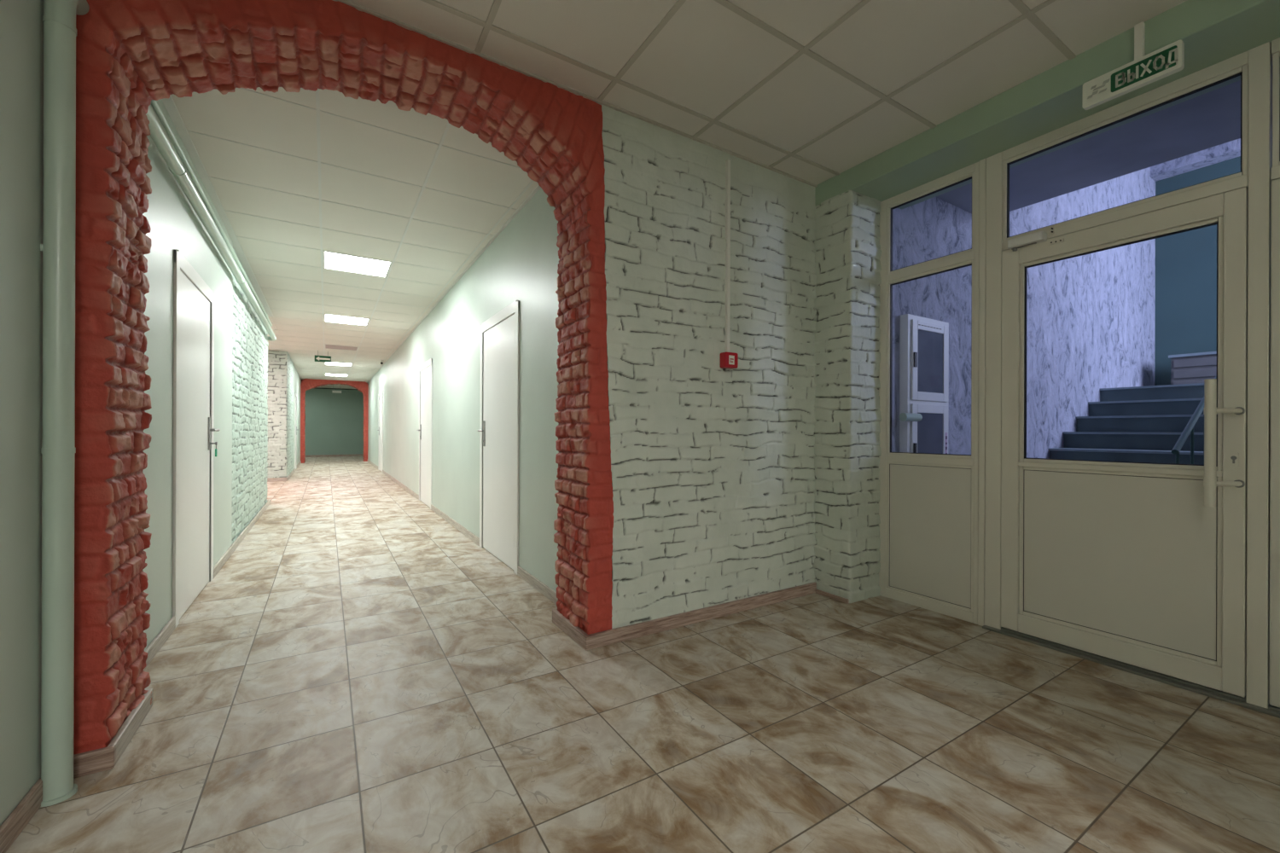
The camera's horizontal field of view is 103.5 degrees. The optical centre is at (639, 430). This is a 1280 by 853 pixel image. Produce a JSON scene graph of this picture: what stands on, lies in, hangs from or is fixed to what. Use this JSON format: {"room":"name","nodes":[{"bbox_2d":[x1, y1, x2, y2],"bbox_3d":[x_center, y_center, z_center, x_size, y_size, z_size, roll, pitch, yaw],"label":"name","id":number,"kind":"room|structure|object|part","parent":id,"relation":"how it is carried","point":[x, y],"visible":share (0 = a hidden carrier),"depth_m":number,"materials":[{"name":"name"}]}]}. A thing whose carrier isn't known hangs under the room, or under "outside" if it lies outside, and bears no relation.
{"room":"building corridor","nodes":[
{"label":"building corridor","id":0,"kind":"room"},
{"bbox_2d":[0,0,232,826],"bbox_3d":[-0.246,-0.286,-1.049,0.120,2.739,12.880,0,0,-32],"label":"wall","id":1,"kind":"structure","parent":0,"point":[173,222],"depth_m":1.43,"materials":[{"name":"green paint"}]},
{"bbox_2d":[0,777,42,852],"bbox_3d":[0.712,1.052,-2.470,0.014,0.070,9.450,0,0,-32],"label":"baseboard","id":2,"kind":"structure","parent":1,"relation":"attached to","point":[16,822],"depth_m":1.35,"materials":[{"name":"brown laminate"}]},
{"bbox_2d":[107,688,152,764],"bbox_3d":[-1.848,1.043,1.770,0.117,0.070,0.422,0,0,-32],"label":"baseboard","id":3,"kind":"object","parent":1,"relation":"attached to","point":[125,735],"visible":0.71,"depth_m":1.76,"materials":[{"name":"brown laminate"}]},
{"bbox_2d":[40,0,276,807],"bbox_3d":[-3.577,-0.156,4.440,0.152,2.454,7.070,0,0,-32],"label":"pipe","id":4,"kind":"object","parent":1,"relation":"attached to","point":[58,450],"visible":0.88,"depth_m":1.47,"materials":[{"name":"metal"}]},
{"bbox_2d":[172,249,219,628],"bbox_3d":[-2.838,0.037,3.175,0.185,2.075,1.080,0,0,-32],"label":"door","id":5,"kind":"structure","parent":1,"relation":"in","point":[194,428],"depth_m":3.09,"materials":[{"name":"white laminate"}]},
{"bbox_3d":[-2.975,0.019,3.514,0.061,0.230,0.142,0,0,-32],"label":"handle","id":6,"kind":"part","parent":5,"relation":"part of","materials":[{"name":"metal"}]},
{"bbox_2d":[210,442,217,456],"bbox_3d":[-3.003,0.130,3.555,0.038,0.104,0.032,0,0,-32],"label":"keys","id":7,"kind":"object","parent":5,"relation":"hanging from","point":[215,443],"visible":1,"depth_m":3.55,"materials":[{"name":"metal"}]},
{"bbox_2d":[151,99,272,326],"bbox_3d":[-3.665,-1.529,4.607,0.028,0.028,6.458,0,0,-32],"label":"pipe","id":8,"kind":"object","parent":1,"relation":"attached to","point":[154,104],"visible":0.63,"depth_m":3.13,"materials":[{"name":"metal"}]},
{"bbox_2d":[143,460,301,670],"bbox_3d":[-7.291,1.024,8.644,1.861,0.070,17.002,0,0,-32],"label":"baseboard","id":9,"kind":"structure","parent":1,"relation":"attached to","point":[154,648],"depth_m":3.81,"materials":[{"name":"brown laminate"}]},
{"bbox_2d":[161,94,541,382],"bbox_3d":[-5.697,-1.679,9.626,1.977,0.016,17.028,0,0,-32],"label":"trim","id":10,"kind":"structure","parent":1,"relation":"attached to","point":[169,103],"depth_m":3.83,"materials":[{"name":"white metal"}]},
{"bbox_2d":[231,248,268,544],"bbox_3d":[-4.565,-0.301,5.876,0.126,2.739,3.482,0,0,-32],"label":"brick wall","id":11,"kind":"structure","parent":0,"point":[250,344],"depth_m":5.50,"materials":[{"name":"white brick"}]},
{"bbox_2d":[266,350,293,478],"bbox_3d":[-8.920,-0.317,11.223,1.911,2.739,2.417,0,0,-32],"label":"wall pier","id":12,"kind":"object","parent":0,"point":[280,386],"visible":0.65,"depth_m":10.64,"materials":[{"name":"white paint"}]},
{"bbox_2d":[292,365,301,470],"bbox_3d":[-10.040,-0.321,14.687,0.120,2.739,4.650,0,0,-32],"label":"wall","id":13,"kind":"structure","parent":0,"point":[297,381],"depth_m":14.65,"materials":[{"name":"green paint"}]},
{"bbox_2d":[294,392,298,469],"bbox_3d":[-9.366,0.014,13.665,0.185,2.075,1.100,0,0,-32],"label":"door","id":14,"kind":"structure","parent":13,"relation":"in","point":[295,394],"depth_m":13.72,"materials":[{"name":"white laminate"}]},
{"bbox_2d":[304,388,363,455],"bbox_3d":[-11.347,-0.325,18.897,4.100,2.739,4.120,0,0,-32],"label":"wall","id":15,"kind":"structure","parent":0,"point":[334,425],"depth_m":20.52,"materials":[{"name":"green paint"}]},
{"bbox_2d":[305,453,363,457],"bbox_3d":[-12.384,1.006,20.555,3.900,0.070,0.015,0,0,-32],"label":"baseboard","id":16,"kind":"structure","parent":15,"relation":"attached to","point":[315,456],"depth_m":20.50,"materials":[{"name":"brown laminate"}]},
{"bbox_2d":[300,378,368,463],"bbox_3d":[-10.287,-0.324,17.031,1.957,2.745,0.409,0,0,-32],"label":"wall","id":17,"kind":"structure","parent":0,"point":[306,384],"depth_m":16.79,"materials":[{"name":"red brick"}]},
{"bbox_2d":[73,0,613,755],"bbox_3d":[-1.073,-0.292,2.237,1.968,2.745,0.410,0,0,-32],"label":"brick archway","id":18,"kind":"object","parent":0,"point":[130,54],"depth_m":1.90,"materials":[{"name":"red brick"}]},
{"bbox_2d":[73,745,115,779],"bbox_3d":[-1.732,1.043,1.584,0.118,0.070,0.016,0,0,-32],"label":"baseboard","id":19,"kind":"structure","parent":18,"relation":"attached to","point":[101,759],"depth_m":1.58,"materials":[{"name":"brown laminate"}]},
{"bbox_2d":[332,0,817,187],"bbox_3d":[-0.302,-1.659,2.481,3.507,0.017,0.026,0,0,-32],"label":"trim","id":20,"kind":"structure","parent":18,"relation":"attached to","point":[359,8],"depth_m":2.43,"materials":[{"name":"white metal"}]},
{"bbox_2d":[170,87,538,389],"bbox_3d":[-7.142,-1.731,11.277,5.020,0.097,21.498,0,0,-32],"label":"ceiling","id":21,"kind":"structure","parent":0,"point":[241,116],"depth_m":3.67,"materials":[{"name":"white tile"}]},
{"bbox_2d":[314,350,331,362],"bbox_3d":[-6.649,-1.561,10.579,0.290,0.234,0.024,0,0,-32],"label":"arrow sign","id":22,"kind":"object","parent":21,"relation":"hanging from","point":[317,358],"visible":1,"depth_m":10.57,"materials":[{"name":"plastic"}]},
{"bbox_3d":[-6.651,-1.509,10.581,0.290,0.130,0.020,0,0,-32],"label":"sign plate","id":23,"kind":"part","parent":22,"relation":"part of","materials":[{"name":"green plastic"}]},
{"bbox_2d":[325,373,348,376],"bbox_3d":[-9.182,-1.701,15.255,0.588,0.032,0.588,0,0,-32],"label":"recessed light","id":24,"kind":"object","parent":21,"relation":"in","point":[330,375],"visible":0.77,"depth_m":15.22,"materials":[{"name":"white plastic"}]},
{"bbox_2d":[331,384,341,393],"bbox_3d":[-10.969,-1.534,18.258,0.280,0.319,0.020,0,0,-32],"label":"hanging sign","id":25,"kind":"object","parent":21,"relation":"hanging from","point":[333,391],"visible":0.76,"depth_m":18.23,"materials":[{"name":"white plastic"}]},
{"bbox_3d":[-10.970,-1.414,18.258,0.280,0.080,0.020,0,0,-32],"label":"sign plate","id":26,"kind":"part","parent":25,"relation":"part of","materials":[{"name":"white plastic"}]},
{"bbox_2d":[324,362,352,366],"bbox_3d":[-7.597,-1.696,12.708,0.588,0.032,0.588,0,0,-32],"label":"recessed light","id":27,"kind":"object","parent":21,"relation":"in","point":[325,363],"visible":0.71,"depth_m":12.67,"materials":[{"name":"white plastic"}]},
{"bbox_2d":[324,344,358,350],"bbox_3d":[-6.011,-1.690,10.161,0.588,0.032,0.588,0,0,-32],"label":"recessed light","id":28,"kind":"object","parent":21,"relation":"in","point":[326,346],"visible":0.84,"depth_m":10.16,"materials":[{"name":"white plastic"}]},
{"bbox_2d":[323,314,370,325],"bbox_3d":[-4.426,-1.684,7.614,0.588,0.032,0.588,0,0,-32],"label":"recessed light","id":29,"kind":"object","parent":21,"relation":"in","point":[329,318],"visible":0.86,"depth_m":7.62,"materials":[{"name":"white plastic"}]},
{"bbox_2d":[322,250,392,277],"bbox_3d":[-2.841,-1.679,5.067,0.588,0.032,0.588,0,0,-32],"label":"recessed light","id":30,"kind":"object","parent":21,"relation":"in","point":[335,261],"visible":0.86,"depth_m":5.06,"materials":[{"name":"white plastic"}]},
{"bbox_2d":[186,87,534,382],"bbox_3d":[-5.759,-1.679,9.764,1.937,0.007,17.428,0,0,-32],"label":"grid","id":31,"kind":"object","parent":21,"relation":"attached to","point":[317,96],"depth_m":3.91,"materials":[{"name":"white metal"}]},
{"bbox_2d":[367,151,610,592],"bbox_3d":[-4.825,-0.302,10.201,0.120,2.739,17.778,0,0,-32],"label":"wall","id":32,"kind":"structure","parent":0,"point":[520,264],"depth_m":4.80,"materials":[{"name":"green paint"}]},
{"bbox_2d":[377,391,383,471],"bbox_3d":[-6.829,0.023,13.359,0.185,2.075,1.100,0,0,-32],"label":"door","id":33,"kind":"structure","parent":32,"relation":"in","point":[381,394],"depth_m":13.29,"materials":[{"name":"white laminate"}]},
{"bbox_2d":[416,358,432,509],"bbox_3d":[-3.094,0.036,7.356,0.185,2.075,1.080,0,0,-32],"label":"door","id":34,"kind":"structure","parent":32,"relation":"in","point":[425,430],"depth_m":7.30,"materials":[{"name":"white laminate"}]},
{"bbox_3d":[-3.337,0.017,7.629,0.061,0.230,0.142,0,0,-32],"label":"handle","id":35,"kind":"part","parent":34,"relation":"part of","materials":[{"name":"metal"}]},
{"bbox_2d":[367,459,558,605],"bbox_3d":[-4.875,1.032,10.147,0.015,0.070,17.002,0,0,-32],"label":"baseboard","id":36,"kind":"structure","parent":32,"relation":"attached to","point":[532,580],"depth_m":4.82,"materials":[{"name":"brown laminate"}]},
{"bbox_2d":[477,300,519,575],"bbox_3d":[-1.172,0.043,4.268,0.185,2.075,1.095,0,0,-32],"label":"door","id":37,"kind":"structure","parent":32,"relation":"in","point":[499,393],"depth_m":4.18,"materials":[{"name":"white laminate"}]},
{"bbox_3d":[-1.419,0.024,4.547,0.061,0.230,0.142,0,0,-32],"label":"handle","id":38,"kind":"part","parent":37,"relation":"part of","materials":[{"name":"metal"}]},
{"bbox_2d":[611,479,613,594],"bbox_3d":[0.697,-0.283,3.205,2.030,2.739,0.637,0,0,-32],"label":"brick wall","id":39,"kind":"structure","parent":0,"point":[612,480],"depth_m":2.63,"materials":[{"name":"white brick"}]},
{"bbox_2d":[5,455,1279,852],"bbox_3d":[-1.837,1.138,8.812,12.600,0.120,31.500,0,0,-32],"label":"floor","id":40,"kind":"structure","parent":0,"point":[360,674],"depth_m":1.83,"materials":[{"name":"beige-brown marbled ceramic tile"},{"name":"grout"}]},
{"bbox_2d":[878,161,979,624],"bbox_3d":[1.774,-0.219,3.111,0.070,2.618,0.603,0,0,-32],"label":"window","id":41,"kind":"structure","parent":40,"relation":"on","point":[928,504],"depth_m":3.08,"materials":[{"name":"white plastic"}]},
{"bbox_3d":[1.770,0.615,3.093,0.024,0.798,0.492,0,0,-32],"label":"panel","id":42,"kind":"part","parent":41,"relation":"part of","materials":[{"name":"white plastic"}]},
{"bbox_2d":[977,158,986,626],"bbox_3d":[1.941,-0.218,2.839,0.076,2.618,0.032,0,0,-32],"label":"trim","id":43,"kind":"structure","parent":40,"relation":"on","point":[983,162],"depth_m":2.82,"materials":[{"name":"white plastic"}]},
{"bbox_2d":[1048,383,1204,465],"bbox_3d":[5.419,0.326,3.668,4.800,1.555,3.480,0,0,-32],"label":"staircase","id":44,"kind":"structure","parent":40,"relation":"on","point":[1135,424],"depth_m":4.68,"materials":[{"name":"concrete"}]},
{"bbox_2d":[1168,351,1216,384],"bbox_3d":[6.662,-0.663,5.481,0.460,0.430,1.210,0,0,-32],"label":"box","id":45,"kind":"object","parent":44,"relation":"on","point":[1189,368],"visible":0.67,"depth_m":5.72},
{"bbox_2d":[1171,374,1216,465],"bbox_3d":[4.393,-0.168,3.747,2.912,2.224,0.032,0,0,-32],"label":"stair railing","id":46,"kind":"object","parent":44,"relation":"on","point":[1189,429],"visible":0.11,"depth_m":3.17,"materials":[{"name":"grey metal"}]},
{"bbox_2d":[984,41,1272,709],"bbox_3d":[2.213,-0.217,2.402,0.074,2.618,0.993,0,0,-32],"label":"door frame","id":47,"kind":"structure","parent":40,"relation":"on","point":[1253,66],"depth_m":2.02,"materials":[{"name":"white plastic"}]},
{"bbox_2d":[1000,187,1248,698],"bbox_3d":[2.171,0.018,2.362,0.166,2.088,0.855,0,0,-32],"label":"door","id":48,"kind":"structure","parent":47,"relation":"in","point":[1143,565],"depth_m":2.28,"materials":[{"name":"white plastic"}]},
{"bbox_3d":[1.997,-0.958,2.625,0.021,0.018,0.110,0,0,-32],"label":"closer arm","id":49,"kind":"part","parent":48,"relation":"part of","materials":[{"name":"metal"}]},
{"bbox_3d":[2.214,0.578,2.379,0.024,0.744,0.680,0,0,-32],"label":"panel","id":50,"kind":"part","parent":48,"relation":"part of","materials":[{"name":"white plastic"}]},
{"bbox_3d":[2.341,0.049,2.021,0.125,0.513,0.039,0,0,15],"label":"pull handle","id":51,"kind":"part","parent":48,"relation":"part of","materials":[{"name":"white plastic"}]},
{"bbox_3d":[2.389,0.115,2.029,0.006,0.065,0.026,0,0,-32],"label":"lock plate","id":52,"kind":"part","parent":48,"relation":"part of","materials":[{"name":"white plastic"}]},
{"bbox_2d":[982,625,1279,718],"bbox_3d":[2.250,1.081,2.326,0.125,0.022,1.167,0,0,-32],"label":"trim","id":53,"kind":"structure","parent":40,"relation":"on","point":[1273,711],"depth_m":2.25,"materials":[{"name":"metal"}]},
{"bbox_2d":[1270,37,1279,180],"bbox_3d":[2.919,-0.215,1.269,0.074,2.618,1.671,0,0,-32],"label":"window","id":54,"kind":"structure","parent":40,"relation":"on","point":[1275,170],"depth_m":1.95,"materials":[{"name":"white plastic"}]},
{"bbox_2d":[1268,178,1279,708],"bbox_3d":[2.712,0.047,1.585,0.070,2.034,0.915,0,0,-32],"label":"door","id":55,"kind":"structure","parent":54,"relation":"attached to","point":[1274,683],"depth_m":1.94,"materials":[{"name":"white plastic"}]},
{"bbox_2d":[601,104,817,629],"bbox_3d":[0.502,-0.286,2.989,1.651,2.744,0.034,0,0,-32],"label":"brick wall","id":56,"kind":"structure","parent":0,"point":[712,466],"depth_m":2.90,"materials":[{"name":"white brick"}]},
{"bbox_2d":[552,581,816,651],"bbox_3d":[0.343,1.050,3.122,1.712,0.070,0.442,0,0,-32],"label":"baseboard","id":57,"kind":"structure","parent":56,"relation":"attached to","point":[587,642],"depth_m":2.79,"materials":[{"name":"brown laminate"}]},
{"bbox_2d":[724,159,730,352],"bbox_3d":[0.517,-1.022,2.983,0.021,1.155,0.026,0,0,-32],"label":"cable conduit","id":58,"kind":"object","parent":56,"relation":"attached to","point":[727,305],"visible":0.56,"depth_m":2.97,"materials":[{"name":"white plastic"}]},
{"bbox_2d":[719,351,738,369],"bbox_3d":[0.523,-0.414,2.966,0.100,0.090,0.051,0,0,-32],"label":"fire alarm","id":59,"kind":"object","parent":56,"relation":"attached to","point":[728,360],"visible":1,"depth_m":2.94,"materials":[{"name":"red plastic"}]},
{"bbox_3d":[0.536,-0.414,2.946,0.040,0.052,0.002,0,0,-32],"label":"label plate","id":60,"kind":"part","parent":59,"relation":"part of","materials":[{"name":"white plastic"}]},
{"bbox_2d":[347,0,1186,185],"bbox_3d":[2.198,-1.700,-1.526,3.557,0.094,9.532,0,0,-32],"label":"ceiling","id":61,"kind":"structure","parent":0,"point":[707,56],"depth_m":2.21,"materials":[{"name":"white tile"}]},
{"bbox_2d":[420,0,1076,175],"bbox_3d":[2.198,-1.652,-1.526,3.517,0.010,9.492,0,0,-32],"label":"ceiling grid","id":62,"kind":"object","parent":61,"relation":"attached to","point":[1026,13],"depth_m":2.21,"materials":[{"name":"white metal"}]},
{"bbox_2d":[812,190,881,603],"bbox_3d":[1.419,-0.217,3.401,0.423,2.612,0.309,0,0,-32],"label":"wall column","id":63,"kind":"structure","parent":0,"point":[846,564],"depth_m":3.27,"materials":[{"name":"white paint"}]},
{"bbox_2d":[815,589,849,604],"bbox_3d":[1.246,1.075,3.278,0.014,0.028,0.246,0,0,-32],"label":"baseboard","id":64,"kind":"structure","parent":63,"relation":"attached to","point":[817,591],"depth_m":3.27,"materials":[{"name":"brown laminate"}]},
{"bbox_2d":[891,165,1155,459],"bbox_3d":[4.102,-1.202,4.965,5.795,4.600,0.120,0,0,-32],"label":"wall","id":65,"kind":"structure","parent":0,"point":[1090,320],"depth_m":4.80,"materials":[{"name":"paint"}]},
{"bbox_2d":[899,314,948,453],"bbox_3d":[2.017,-0.149,3.550,0.525,1.280,0.082,0,0,-32],"label":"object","id":66,"kind":"structure","parent":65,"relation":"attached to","point":[923,341],"depth_m":3.49,"materials":[{"name":"white painted metal"},{"name":"glass"}]},
{"bbox_2d":[899,413,922,421],"bbox_3d":[1.789,-0.090,3.333,0.180,0.053,0.054,0,0,-32],"label":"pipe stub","id":67,"kind":"object","parent":66,"relation":"attached to","point":[904,416],"visible":1,"depth_m":3.30,"materials":[{"name":"paint"}]},
{"bbox_3d":[2.029,0.134,3.530,0.455,0.635,0.013,0,0,-32],"label":"door","id":68,"kind":"part","parent":66,"relation":"part of","materials":[{"name":"white laminate"}]},
{"bbox_3d":[2.031,-0.481,3.530,0.455,0.545,0.013,0,0,-32],"label":"door","id":69,"kind":"part","parent":66,"relation":"part of","materials":[{"name":"white laminate"}]},
{"bbox_3d":[2.027,0.134,3.532,0.335,0.515,0.007,0,0,-32],"label":"cabinet pane","id":70,"kind":"part","parent":66,"relation":"part of","materials":[{"name":"clear glass"}]},
{"bbox_3d":[2.029,-0.481,3.532,0.335,0.425,0.007,0,0,-32],"label":"cabinet pane","id":71,"kind":"part","parent":66,"relation":"part of","materials":[{"name":"clear glass"}]},
{"bbox_2d":[814,0,1279,209],"bbox_3d":[2.371,-1.621,2.021,0.547,0.213,3.632,0,0,-32],"label":"beam","id":72,"kind":"structure","parent":0,"point":[1212,32],"depth_m":2.38,"materials":[{"name":"green paint"}]},
{"bbox_2d":[1082,39,1184,110],"bbox_3d":[1.987,-1.435,2.045,0.032,0.108,0.298,0,0,-32],"label":"exit sign","id":73,"kind":"object","parent":72,"relation":"hanging from","point":[1165,61],"visible":1,"depth_m":2.02,"materials":[{"name":"plastic"}]},
{"bbox_2d":[1134,21,1145,60],"bbox_3d":[2.021,-1.527,2.042,0.023,0.237,0.027,0,0,-32],"label":"conduit","id":74,"kind":"object","parent":72,"relation":"attached to","point":[1139,29],"visible":0.7,"depth_m":2.04,"materials":[{"name":"white plastic"}]},
{"bbox_2d":[935,80,1240,213],"bbox_3d":[5.099,-2.598,3.456,5.705,1.800,3.490,0,0,-32],"label":"ceiling","id":75,"kind":"structure","parent":0,"point":[1212,119],"depth_m":3.06,"materials":[{"name":"white paint"}]},
{"bbox_2d":[1154,138,1240,385],"bbox_3d":[7.542,-1.190,4.921,0.100,4.600,3.590,0,0,-32],"label":"wall","id":76,"kind":"structure","parent":0,"point":[1186,262],"depth_m":6.19,"materials":[{"name":"teal paint"}]},
{"bbox_2d":[1149,138,1240,181],"bbox_3d":[7.383,-3.230,4.876,0.230,0.120,3.490,0,0,-32],"label":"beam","id":77,"kind":"structure","parent":76,"relation":"attached to","point":[1226,151],"depth_m":5.99,"materials":[{"name":"paint"}]}
]}

